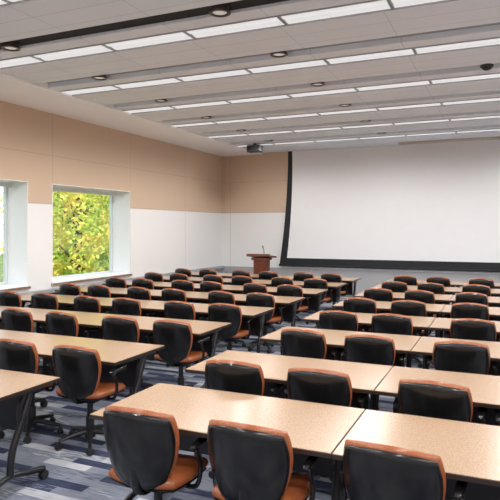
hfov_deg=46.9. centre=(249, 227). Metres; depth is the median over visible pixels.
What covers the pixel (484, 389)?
table
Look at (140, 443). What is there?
backrest cushion
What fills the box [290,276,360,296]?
table
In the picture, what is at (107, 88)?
ceiling light
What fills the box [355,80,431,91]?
ceiling light
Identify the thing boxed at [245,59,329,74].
ceiling light
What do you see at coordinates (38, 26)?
ceiling
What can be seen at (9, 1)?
ceiling light
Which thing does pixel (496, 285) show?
table
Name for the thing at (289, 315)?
table
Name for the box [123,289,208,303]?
table
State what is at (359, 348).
backrest cushion
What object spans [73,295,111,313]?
office chair
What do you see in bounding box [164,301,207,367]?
office chair
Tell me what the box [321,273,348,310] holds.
office chair
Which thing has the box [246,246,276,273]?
lectern
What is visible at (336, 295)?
table
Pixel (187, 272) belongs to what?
office chair
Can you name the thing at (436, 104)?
ceiling light
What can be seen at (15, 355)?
backrest cushion
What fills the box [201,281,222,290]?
backrest cushion
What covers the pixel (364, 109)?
ceiling light
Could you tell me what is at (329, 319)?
office chair
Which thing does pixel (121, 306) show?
backrest cushion
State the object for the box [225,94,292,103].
ceiling light
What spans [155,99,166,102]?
recessed light
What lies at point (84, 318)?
table
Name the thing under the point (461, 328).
office chair
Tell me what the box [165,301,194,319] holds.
backrest cushion
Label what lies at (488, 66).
dome camera
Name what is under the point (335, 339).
table
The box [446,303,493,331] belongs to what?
office chair
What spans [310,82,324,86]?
recessed light
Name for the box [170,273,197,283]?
office chair
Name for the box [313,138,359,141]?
ceiling light
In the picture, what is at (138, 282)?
backrest cushion
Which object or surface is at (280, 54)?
recessed light
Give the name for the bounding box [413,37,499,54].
ceiling light
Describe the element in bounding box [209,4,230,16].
recessed light
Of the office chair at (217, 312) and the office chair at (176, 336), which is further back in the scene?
the office chair at (217, 312)
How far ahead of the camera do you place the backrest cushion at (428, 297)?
8.89 m
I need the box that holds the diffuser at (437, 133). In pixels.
[407,132,454,135]
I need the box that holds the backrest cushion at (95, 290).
[89,284,110,297]
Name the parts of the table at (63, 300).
modesty panel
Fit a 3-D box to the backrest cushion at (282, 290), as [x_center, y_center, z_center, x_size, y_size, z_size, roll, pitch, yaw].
[0.667,1.189,9.825,0.470,0.460,0.156,0,0,24]
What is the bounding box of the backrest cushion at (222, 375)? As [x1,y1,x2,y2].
[206,360,263,395]
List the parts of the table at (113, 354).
modesty panel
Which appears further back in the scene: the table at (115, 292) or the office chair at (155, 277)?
the office chair at (155, 277)
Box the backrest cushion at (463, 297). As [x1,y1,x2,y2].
[455,292,487,302]
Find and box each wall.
[0,101,221,326]
[222,152,499,294]
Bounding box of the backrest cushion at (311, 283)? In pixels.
[304,278,327,293]
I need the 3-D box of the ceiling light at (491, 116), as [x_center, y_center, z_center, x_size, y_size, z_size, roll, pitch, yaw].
[4.478,-2.191,11.226,1.094,0.109,0.300,0,0,24]
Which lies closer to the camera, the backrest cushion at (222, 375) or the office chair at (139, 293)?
the backrest cushion at (222, 375)
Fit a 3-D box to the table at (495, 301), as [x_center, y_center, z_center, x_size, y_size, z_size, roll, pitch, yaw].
[3.938,1.490,8.991,1.498,0.739,0.770,0,0,24]
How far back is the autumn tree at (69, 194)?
22.21 m
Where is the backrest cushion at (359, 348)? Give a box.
[344,334,395,365]
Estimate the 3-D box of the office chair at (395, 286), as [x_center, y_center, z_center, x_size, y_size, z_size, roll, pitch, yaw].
[2.703,1.409,10.646,0.614,0.900,0.593,0,0,2]
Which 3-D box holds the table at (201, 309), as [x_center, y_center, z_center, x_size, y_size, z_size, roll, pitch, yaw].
[-0.487,1.490,8.040,1.498,0.739,0.770,0,0,24]
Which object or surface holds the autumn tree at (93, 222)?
on the lawn
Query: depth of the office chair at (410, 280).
11.60 m
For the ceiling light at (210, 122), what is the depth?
11.94 m
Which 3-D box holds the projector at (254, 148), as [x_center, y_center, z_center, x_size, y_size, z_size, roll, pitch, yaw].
[0.122,-2.040,14.652,0.360,0.220,0.246,0,0,24]
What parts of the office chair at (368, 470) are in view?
armrest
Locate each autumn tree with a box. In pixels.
[0,191,108,276]
[54,194,108,270]
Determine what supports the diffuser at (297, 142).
attached to the ceiling light at (311, 141)
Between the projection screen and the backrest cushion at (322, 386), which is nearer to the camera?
the backrest cushion at (322, 386)
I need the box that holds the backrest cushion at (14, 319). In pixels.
[3,308,33,332]
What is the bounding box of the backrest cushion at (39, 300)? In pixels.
[32,293,58,309]
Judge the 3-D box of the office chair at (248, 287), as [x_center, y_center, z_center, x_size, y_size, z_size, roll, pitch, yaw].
[0.180,1.409,10.290,0.614,0.900,0.593,0,0,8]
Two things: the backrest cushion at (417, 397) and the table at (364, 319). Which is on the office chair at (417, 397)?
the backrest cushion at (417, 397)
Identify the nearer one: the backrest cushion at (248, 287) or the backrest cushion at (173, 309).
the backrest cushion at (173, 309)
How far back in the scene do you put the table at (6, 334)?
6.06 m
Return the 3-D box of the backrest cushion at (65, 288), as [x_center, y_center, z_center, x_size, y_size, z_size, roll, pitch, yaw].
[-3.180,1.189,10.106,0.470,0.460,0.156,0,0,27]
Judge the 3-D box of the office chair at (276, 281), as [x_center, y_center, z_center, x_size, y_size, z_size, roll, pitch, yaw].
[0.718,1.409,11.530,0.614,0.900,0.593,0,0,6]
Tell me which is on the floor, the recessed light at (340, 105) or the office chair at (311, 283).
the office chair at (311, 283)
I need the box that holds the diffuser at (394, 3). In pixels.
[391,0,443,7]
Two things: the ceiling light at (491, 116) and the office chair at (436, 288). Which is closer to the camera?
the office chair at (436, 288)
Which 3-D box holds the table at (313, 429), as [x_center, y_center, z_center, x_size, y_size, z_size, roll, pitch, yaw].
[-0.127,1.490,3.518,1.498,0.739,0.770,0,0,24]
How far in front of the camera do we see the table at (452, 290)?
10.66 m
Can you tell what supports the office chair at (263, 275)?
on the floor
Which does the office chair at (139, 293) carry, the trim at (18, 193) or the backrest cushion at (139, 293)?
the backrest cushion at (139, 293)
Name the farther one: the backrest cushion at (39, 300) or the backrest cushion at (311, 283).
the backrest cushion at (311, 283)
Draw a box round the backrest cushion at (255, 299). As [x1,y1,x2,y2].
[247,292,274,318]
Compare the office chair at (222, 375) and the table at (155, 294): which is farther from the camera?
the table at (155, 294)
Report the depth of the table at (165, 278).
12.78 m
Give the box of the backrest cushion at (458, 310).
[451,303,488,320]
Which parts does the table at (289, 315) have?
modesty panel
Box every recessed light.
[1,41,20,51]
[92,75,106,79]
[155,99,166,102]
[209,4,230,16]
[270,51,287,57]
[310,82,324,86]
[339,104,350,106]
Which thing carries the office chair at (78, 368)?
on the floor
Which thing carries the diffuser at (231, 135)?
attached to the ceiling light at (244, 134)
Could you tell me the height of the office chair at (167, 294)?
0.900 m
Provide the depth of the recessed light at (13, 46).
6.74 m
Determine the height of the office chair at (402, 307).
0.900 m
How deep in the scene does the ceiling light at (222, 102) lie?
10.04 m
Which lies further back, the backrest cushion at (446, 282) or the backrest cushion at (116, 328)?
the backrest cushion at (446, 282)
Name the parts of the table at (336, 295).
modesty panel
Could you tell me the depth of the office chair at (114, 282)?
11.24 m
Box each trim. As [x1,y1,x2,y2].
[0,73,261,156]
[0,179,30,290]
[19,266,224,294]
[51,184,131,285]
[398,136,499,144]
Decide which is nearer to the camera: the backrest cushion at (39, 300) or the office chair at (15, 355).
the office chair at (15, 355)
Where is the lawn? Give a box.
[0,256,97,281]
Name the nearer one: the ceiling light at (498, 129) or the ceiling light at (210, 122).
the ceiling light at (210, 122)
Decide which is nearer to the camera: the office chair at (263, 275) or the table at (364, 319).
the table at (364, 319)
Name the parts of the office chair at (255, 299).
seat, armrest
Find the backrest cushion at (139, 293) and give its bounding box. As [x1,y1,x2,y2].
[127,287,150,299]
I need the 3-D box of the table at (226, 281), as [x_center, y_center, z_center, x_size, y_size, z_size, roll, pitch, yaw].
[-0.244,1.490,12.296,1.498,0.739,0.770,0,0,24]
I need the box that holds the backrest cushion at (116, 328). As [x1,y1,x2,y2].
[102,316,139,342]
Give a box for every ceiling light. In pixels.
[0,0,11,6]
[0,55,46,68]
[4,0,30,3]
[30,44,116,61]
[59,85,121,95]
[102,30,195,51]
[112,77,184,89]
[122,106,177,113]
[169,121,216,127]
[170,100,230,109]
[175,68,253,82]
[184,15,287,39]
[206,133,248,138]
[212,117,265,123]
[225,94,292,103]
[236,143,273,146]
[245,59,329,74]
[245,130,294,135]
[263,113,320,119]
[272,140,316,144]
[278,0,392,25]
[287,87,357,97]
[291,127,341,132]
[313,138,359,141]
[317,108,378,115]
[324,48,415,64]
[340,123,394,128]
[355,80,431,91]
[358,135,406,139]
[376,102,441,110]
[389,0,457,9]
[393,119,449,125]
[405,131,456,136]
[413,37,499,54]
[430,73,499,84]
[441,97,499,105]
[450,115,499,121]
[456,128,499,133]
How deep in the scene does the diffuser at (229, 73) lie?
8.11 m
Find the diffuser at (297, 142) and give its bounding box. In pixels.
[273,141,313,143]
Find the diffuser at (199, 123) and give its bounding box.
[171,122,214,126]
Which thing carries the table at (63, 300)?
on the floor
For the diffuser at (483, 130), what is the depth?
12.76 m
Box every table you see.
[0,306,36,329]
[0,309,124,362]
[0,330,41,339]
[0,369,59,486]
[19,334,164,406]
[20,293,101,310]
[55,286,126,297]
[69,297,166,360]
[87,315,230,388]
[90,383,364,499]
[102,280,171,289]
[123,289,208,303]
[154,303,274,352]
[163,276,202,283]
[165,283,242,293]
[185,350,392,456]
[192,272,231,277]
[199,278,270,286]
[201,294,304,326]
[227,274,293,278]
[236,287,327,327]
[259,326,420,367]
[264,281,346,310]
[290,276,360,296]
[303,311,435,368]
[332,300,445,364]
[332,409,499,499]
[354,291,452,337]
[372,284,458,303]
[374,366,499,425]
[388,279,463,294]
[411,336,499,375]
[429,318,499,341]
[441,305,499,320]
[450,295,499,306]
[456,287,499,296]
[461,281,499,288]
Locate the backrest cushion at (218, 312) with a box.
[209,303,241,332]
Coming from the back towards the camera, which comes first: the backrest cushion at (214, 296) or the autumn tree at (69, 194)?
the autumn tree at (69, 194)
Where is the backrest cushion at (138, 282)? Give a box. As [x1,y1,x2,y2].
[133,278,153,289]
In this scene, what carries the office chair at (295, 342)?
on the floor
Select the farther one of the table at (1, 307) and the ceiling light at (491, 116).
the ceiling light at (491, 116)
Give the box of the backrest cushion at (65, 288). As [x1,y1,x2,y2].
[60,283,80,294]
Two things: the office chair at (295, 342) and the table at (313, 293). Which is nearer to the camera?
the office chair at (295, 342)
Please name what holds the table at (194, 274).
on the floor
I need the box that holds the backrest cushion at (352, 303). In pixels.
[343,297,376,310]
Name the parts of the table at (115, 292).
modesty panel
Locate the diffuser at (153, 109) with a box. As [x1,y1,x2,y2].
[124,107,172,112]
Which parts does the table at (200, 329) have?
modesty panel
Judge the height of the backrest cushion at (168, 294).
0.460 m
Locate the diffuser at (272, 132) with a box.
[249,131,291,134]
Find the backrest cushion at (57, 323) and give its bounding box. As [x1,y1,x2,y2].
[46,311,78,336]
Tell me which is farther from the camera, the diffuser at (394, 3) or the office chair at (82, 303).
the office chair at (82, 303)
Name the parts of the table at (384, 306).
modesty panel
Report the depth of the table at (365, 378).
4.62 m
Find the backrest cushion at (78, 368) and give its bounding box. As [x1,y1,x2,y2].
[53,345,100,391]
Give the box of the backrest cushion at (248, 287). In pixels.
[244,283,267,293]
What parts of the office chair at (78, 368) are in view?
seat, armrest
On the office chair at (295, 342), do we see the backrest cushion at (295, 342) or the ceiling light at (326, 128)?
the backrest cushion at (295, 342)
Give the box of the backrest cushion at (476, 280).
[468,278,493,283]
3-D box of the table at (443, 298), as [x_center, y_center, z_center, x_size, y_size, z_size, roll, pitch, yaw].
[2.565,1.490,9.598,1.498,0.739,0.770,0,0,24]
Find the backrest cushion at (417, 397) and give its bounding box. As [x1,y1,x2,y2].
[398,379,472,422]
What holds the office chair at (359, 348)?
on the floor
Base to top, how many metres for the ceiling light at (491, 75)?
0.109 m
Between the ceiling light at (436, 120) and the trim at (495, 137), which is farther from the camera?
the trim at (495, 137)
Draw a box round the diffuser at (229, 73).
[178,70,249,80]
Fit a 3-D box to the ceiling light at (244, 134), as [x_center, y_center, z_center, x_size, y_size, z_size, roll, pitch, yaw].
[-0.551,-2.191,13.453,1.094,0.109,0.300,0,0,24]
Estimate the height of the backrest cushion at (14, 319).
0.460 m
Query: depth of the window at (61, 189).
12.77 m
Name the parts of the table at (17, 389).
modesty panel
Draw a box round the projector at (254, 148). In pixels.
[247,143,262,152]
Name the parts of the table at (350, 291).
modesty panel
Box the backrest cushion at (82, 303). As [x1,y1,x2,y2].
[74,295,100,312]
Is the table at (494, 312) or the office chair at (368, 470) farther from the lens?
the table at (494, 312)
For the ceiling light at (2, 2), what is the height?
0.109 m
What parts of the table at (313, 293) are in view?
modesty panel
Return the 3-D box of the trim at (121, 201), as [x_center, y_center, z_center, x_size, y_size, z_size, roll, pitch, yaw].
[-3.369,0.125,11.875,0.505,1.890,2.490,0,0,24]
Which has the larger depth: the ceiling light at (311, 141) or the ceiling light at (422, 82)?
the ceiling light at (311, 141)
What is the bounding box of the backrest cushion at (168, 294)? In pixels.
[162,288,186,301]
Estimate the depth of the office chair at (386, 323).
6.44 m
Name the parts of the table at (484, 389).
modesty panel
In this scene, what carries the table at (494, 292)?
on the floor
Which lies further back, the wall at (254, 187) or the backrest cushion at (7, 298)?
the wall at (254, 187)
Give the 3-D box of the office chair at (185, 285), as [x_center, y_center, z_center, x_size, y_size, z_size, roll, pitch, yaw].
[-1.184,1.409,10.913,0.614,0.900,0.593,0,0,3]
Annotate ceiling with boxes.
[0,0,499,152]
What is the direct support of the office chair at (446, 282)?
on the floor
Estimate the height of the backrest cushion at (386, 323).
0.460 m
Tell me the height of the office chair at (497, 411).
0.900 m
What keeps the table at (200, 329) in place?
on the floor
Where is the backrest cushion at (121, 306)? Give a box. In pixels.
[113,297,140,315]
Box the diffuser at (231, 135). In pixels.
[210,134,245,137]
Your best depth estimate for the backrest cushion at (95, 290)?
9.74 m
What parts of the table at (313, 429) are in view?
modesty panel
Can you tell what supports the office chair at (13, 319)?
on the floor
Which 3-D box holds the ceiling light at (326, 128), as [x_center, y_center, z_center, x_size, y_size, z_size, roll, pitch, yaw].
[1.460,-2.191,12.562,1.094,0.109,0.300,0,0,24]
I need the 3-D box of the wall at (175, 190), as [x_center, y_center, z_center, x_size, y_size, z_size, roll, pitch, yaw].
[-4.704,-0.295,9.027,0.550,4.310,18.300,0,0,24]
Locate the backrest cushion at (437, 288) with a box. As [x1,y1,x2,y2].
[417,282,444,293]
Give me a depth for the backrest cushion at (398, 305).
7.65 m
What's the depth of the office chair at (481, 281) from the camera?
10.99 m
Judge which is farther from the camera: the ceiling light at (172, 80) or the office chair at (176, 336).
the ceiling light at (172, 80)
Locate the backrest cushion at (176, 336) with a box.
[154,320,192,356]
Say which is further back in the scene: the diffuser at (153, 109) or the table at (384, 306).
the diffuser at (153, 109)
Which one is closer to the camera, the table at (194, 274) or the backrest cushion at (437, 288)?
the backrest cushion at (437, 288)
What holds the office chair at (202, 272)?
on the floor
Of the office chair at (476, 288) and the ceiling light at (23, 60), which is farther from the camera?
the office chair at (476, 288)
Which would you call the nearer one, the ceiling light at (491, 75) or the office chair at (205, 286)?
the ceiling light at (491, 75)
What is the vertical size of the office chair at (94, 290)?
0.900 m
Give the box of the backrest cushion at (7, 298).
[0,291,21,306]
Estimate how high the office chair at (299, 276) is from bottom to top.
0.900 m
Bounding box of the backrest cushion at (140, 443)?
[105,406,178,478]
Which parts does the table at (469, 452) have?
modesty panel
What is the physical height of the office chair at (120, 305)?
0.900 m
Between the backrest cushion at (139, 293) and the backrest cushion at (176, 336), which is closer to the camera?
the backrest cushion at (176, 336)
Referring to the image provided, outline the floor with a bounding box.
[0,297,454,499]
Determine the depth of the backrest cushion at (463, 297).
8.59 m
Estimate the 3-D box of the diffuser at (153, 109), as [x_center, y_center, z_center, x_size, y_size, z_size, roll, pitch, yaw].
[-1.865,-2.148,10.486,1.064,0.011,0.280,0,0,24]
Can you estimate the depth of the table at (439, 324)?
6.72 m
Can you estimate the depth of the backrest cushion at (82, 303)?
8.17 m
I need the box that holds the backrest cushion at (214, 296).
[209,291,234,304]
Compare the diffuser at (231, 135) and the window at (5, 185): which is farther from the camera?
the diffuser at (231, 135)
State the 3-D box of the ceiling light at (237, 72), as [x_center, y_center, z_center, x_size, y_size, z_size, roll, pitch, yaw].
[-0.509,-2.191,8.113,1.094,0.109,0.300,0,0,24]
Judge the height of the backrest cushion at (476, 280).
0.460 m
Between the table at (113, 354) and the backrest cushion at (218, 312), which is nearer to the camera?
the table at (113, 354)
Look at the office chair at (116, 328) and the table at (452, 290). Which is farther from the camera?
the table at (452, 290)
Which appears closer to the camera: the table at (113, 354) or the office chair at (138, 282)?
the table at (113, 354)
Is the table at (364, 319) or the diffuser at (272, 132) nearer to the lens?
the table at (364, 319)
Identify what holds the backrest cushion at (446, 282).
on the office chair at (446, 282)
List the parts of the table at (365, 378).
modesty panel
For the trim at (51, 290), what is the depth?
11.78 m
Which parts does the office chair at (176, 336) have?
seat, armrest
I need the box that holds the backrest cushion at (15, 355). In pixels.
[0,338,38,373]
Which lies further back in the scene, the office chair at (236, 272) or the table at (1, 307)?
the office chair at (236, 272)
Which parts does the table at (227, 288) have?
modesty panel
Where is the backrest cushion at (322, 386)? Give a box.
[287,368,351,406]
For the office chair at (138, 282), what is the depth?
10.96 m
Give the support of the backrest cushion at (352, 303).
on the office chair at (352, 304)
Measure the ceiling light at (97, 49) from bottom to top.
0.109 m
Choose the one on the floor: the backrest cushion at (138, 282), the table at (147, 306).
the table at (147, 306)
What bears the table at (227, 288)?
on the floor
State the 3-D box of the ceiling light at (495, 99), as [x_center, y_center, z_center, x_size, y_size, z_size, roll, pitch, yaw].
[3.821,-2.191,9.743,1.094,0.109,0.300,0,0,24]
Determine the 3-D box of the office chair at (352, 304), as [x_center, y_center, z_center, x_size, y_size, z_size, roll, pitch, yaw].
[1.608,1.409,8.203,0.614,0.900,0.593,0,0,4]
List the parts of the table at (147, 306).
modesty panel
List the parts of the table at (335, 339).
modesty panel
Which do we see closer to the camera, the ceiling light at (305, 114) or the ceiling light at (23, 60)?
the ceiling light at (23, 60)
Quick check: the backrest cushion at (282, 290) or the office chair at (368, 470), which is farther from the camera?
the backrest cushion at (282, 290)
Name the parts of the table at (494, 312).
modesty panel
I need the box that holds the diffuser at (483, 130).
[457,129,499,132]
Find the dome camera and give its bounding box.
[480,63,493,70]
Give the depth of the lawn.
32.75 m
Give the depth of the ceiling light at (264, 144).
14.84 m
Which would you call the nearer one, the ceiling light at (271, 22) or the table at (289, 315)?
the ceiling light at (271, 22)
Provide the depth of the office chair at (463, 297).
8.58 m
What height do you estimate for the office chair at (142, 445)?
0.900 m
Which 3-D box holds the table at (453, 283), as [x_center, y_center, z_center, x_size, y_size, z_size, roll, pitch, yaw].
[3.642,1.490,12.031,1.498,0.739,0.770,0,0,24]
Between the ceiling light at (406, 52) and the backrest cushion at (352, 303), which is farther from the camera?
the backrest cushion at (352, 303)
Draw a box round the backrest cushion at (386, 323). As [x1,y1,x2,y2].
[371,313,412,335]
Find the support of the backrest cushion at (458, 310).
on the office chair at (458, 310)
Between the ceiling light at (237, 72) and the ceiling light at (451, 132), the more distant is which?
the ceiling light at (451, 132)
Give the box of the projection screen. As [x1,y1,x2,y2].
[279,139,499,271]
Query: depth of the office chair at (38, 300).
8.53 m
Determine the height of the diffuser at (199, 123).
0.011 m
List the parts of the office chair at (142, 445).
seat, armrest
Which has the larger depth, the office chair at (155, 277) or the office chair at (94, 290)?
the office chair at (155, 277)
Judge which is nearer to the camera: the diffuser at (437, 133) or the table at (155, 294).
the table at (155, 294)
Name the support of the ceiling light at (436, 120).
attached to the ceiling
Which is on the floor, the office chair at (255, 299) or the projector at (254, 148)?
the office chair at (255, 299)
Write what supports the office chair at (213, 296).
on the floor
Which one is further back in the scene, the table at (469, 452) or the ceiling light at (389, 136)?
the ceiling light at (389, 136)
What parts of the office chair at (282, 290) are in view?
seat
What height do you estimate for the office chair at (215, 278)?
0.900 m
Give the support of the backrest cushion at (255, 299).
on the office chair at (255, 299)
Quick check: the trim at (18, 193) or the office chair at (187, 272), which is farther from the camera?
the office chair at (187, 272)
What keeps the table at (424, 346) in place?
on the floor
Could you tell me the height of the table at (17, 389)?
0.739 m
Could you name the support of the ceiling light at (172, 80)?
attached to the ceiling
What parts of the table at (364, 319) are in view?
modesty panel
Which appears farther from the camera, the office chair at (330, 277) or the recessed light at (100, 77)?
the office chair at (330, 277)
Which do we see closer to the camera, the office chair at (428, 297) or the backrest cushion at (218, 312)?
the backrest cushion at (218, 312)
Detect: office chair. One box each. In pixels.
[0,291,31,307]
[0,338,62,443]
[1,308,45,372]
[31,293,73,310]
[45,311,98,337]
[52,345,126,455]
[59,283,87,295]
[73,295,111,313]
[87,284,123,312]
[102,316,154,396]
[103,406,207,499]
[105,277,126,287]
[112,297,155,355]
[127,287,161,300]
[132,278,163,289]
[144,272,162,281]
[153,320,209,386]
[161,288,198,302]
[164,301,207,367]
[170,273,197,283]
[171,280,199,291]
[175,268,191,276]
[199,269,216,276]
[200,281,232,292]
[203,274,231,284]
[204,360,282,478]
[207,303,252,350]
[207,420,318,499]
[208,291,245,348]
[231,276,252,285]
[232,270,258,279]
[243,283,276,334]
[246,292,285,353]
[259,271,278,279]
[271,277,300,322]
[277,284,310,326]
[280,328,341,360]
[284,368,367,499]
[293,272,313,313]
[304,278,332,323]
[317,310,367,331]
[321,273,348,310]
[339,439,467,499]
[341,334,405,410]
[342,297,383,313]
[364,288,395,301]
[368,313,421,354]
[381,281,407,292]
[388,300,431,367]
[393,379,486,499]
[394,275,416,285]
[404,290,441,336]
[417,282,449,304]
[426,277,450,317]
[426,341,497,375]
[445,318,499,341]
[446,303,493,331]
[453,292,493,306]
[462,284,495,296]
[468,278,496,288]
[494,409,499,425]
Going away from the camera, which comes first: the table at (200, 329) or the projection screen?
the table at (200, 329)
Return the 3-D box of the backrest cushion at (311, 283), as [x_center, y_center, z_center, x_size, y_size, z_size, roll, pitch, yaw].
[1.253,1.189,11.073,0.470,0.460,0.156,0,0,20]
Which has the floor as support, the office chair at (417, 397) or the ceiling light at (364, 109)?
the office chair at (417, 397)
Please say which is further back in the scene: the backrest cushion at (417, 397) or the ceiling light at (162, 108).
the ceiling light at (162, 108)
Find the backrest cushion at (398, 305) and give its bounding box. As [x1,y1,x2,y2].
[391,300,426,311]
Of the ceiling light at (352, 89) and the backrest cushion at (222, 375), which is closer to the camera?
the backrest cushion at (222, 375)
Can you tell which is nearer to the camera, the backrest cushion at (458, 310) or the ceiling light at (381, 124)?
the backrest cushion at (458, 310)
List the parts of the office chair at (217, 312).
seat, armrest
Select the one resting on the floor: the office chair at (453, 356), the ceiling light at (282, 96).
the office chair at (453, 356)
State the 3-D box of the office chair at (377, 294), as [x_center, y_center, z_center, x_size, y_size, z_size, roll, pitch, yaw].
[2.133,1.409,9.444,0.614,0.900,0.593,0,0,1]
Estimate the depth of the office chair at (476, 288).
9.79 m
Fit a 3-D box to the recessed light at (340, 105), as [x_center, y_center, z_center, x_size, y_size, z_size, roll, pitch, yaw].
[1.672,-2.180,10.126,0.216,0.070,0.216,0,0,24]
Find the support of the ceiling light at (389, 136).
attached to the ceiling
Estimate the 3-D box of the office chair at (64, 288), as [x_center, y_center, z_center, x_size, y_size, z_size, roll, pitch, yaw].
[-3.078,1.409,10.282,0.614,0.900,0.593,0,0,8]
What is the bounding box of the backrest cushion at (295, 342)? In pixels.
[281,328,326,358]
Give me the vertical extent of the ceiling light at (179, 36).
0.109 m
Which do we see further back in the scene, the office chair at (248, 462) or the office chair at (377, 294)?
the office chair at (377, 294)
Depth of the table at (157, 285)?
11.62 m
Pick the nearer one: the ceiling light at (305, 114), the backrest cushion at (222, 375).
the backrest cushion at (222, 375)
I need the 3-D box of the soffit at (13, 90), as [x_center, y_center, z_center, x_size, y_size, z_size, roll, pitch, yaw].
[-3.867,-2.260,8.656,1.280,0.280,17.900,0,0,24]
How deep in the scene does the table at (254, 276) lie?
13.58 m
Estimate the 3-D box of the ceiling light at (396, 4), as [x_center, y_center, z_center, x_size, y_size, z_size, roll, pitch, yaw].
[1.851,-2.191,5.294,1.094,0.109,0.300,0,0,24]
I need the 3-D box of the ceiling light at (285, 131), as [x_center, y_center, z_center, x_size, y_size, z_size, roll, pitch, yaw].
[0.455,-2.191,13.008,1.094,0.109,0.300,0,0,24]
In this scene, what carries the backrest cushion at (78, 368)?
on the office chair at (78, 368)
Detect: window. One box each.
[0,182,11,284]
[53,187,115,278]
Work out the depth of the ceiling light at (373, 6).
5.73 m
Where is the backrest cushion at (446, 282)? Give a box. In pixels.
[426,277,450,286]
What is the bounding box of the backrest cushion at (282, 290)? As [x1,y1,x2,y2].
[277,284,302,305]
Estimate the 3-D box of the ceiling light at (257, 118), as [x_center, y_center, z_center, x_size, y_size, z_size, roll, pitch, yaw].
[-0.202,-2.191,11.524,1.094,0.109,0.300,0,0,24]
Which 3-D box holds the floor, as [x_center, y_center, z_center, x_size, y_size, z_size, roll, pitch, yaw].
[0.911,1.935,6.541,12.830,0.150,18.300,0,0,24]
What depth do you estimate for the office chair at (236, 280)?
11.58 m
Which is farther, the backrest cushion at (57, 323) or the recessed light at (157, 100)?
the recessed light at (157, 100)
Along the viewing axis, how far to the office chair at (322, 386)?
3.91 m
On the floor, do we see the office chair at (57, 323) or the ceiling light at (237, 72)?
the office chair at (57, 323)
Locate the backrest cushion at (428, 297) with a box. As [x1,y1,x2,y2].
[404,290,434,303]
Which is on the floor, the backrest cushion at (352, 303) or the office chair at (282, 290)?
the office chair at (282, 290)
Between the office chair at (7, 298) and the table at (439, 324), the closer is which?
the table at (439, 324)

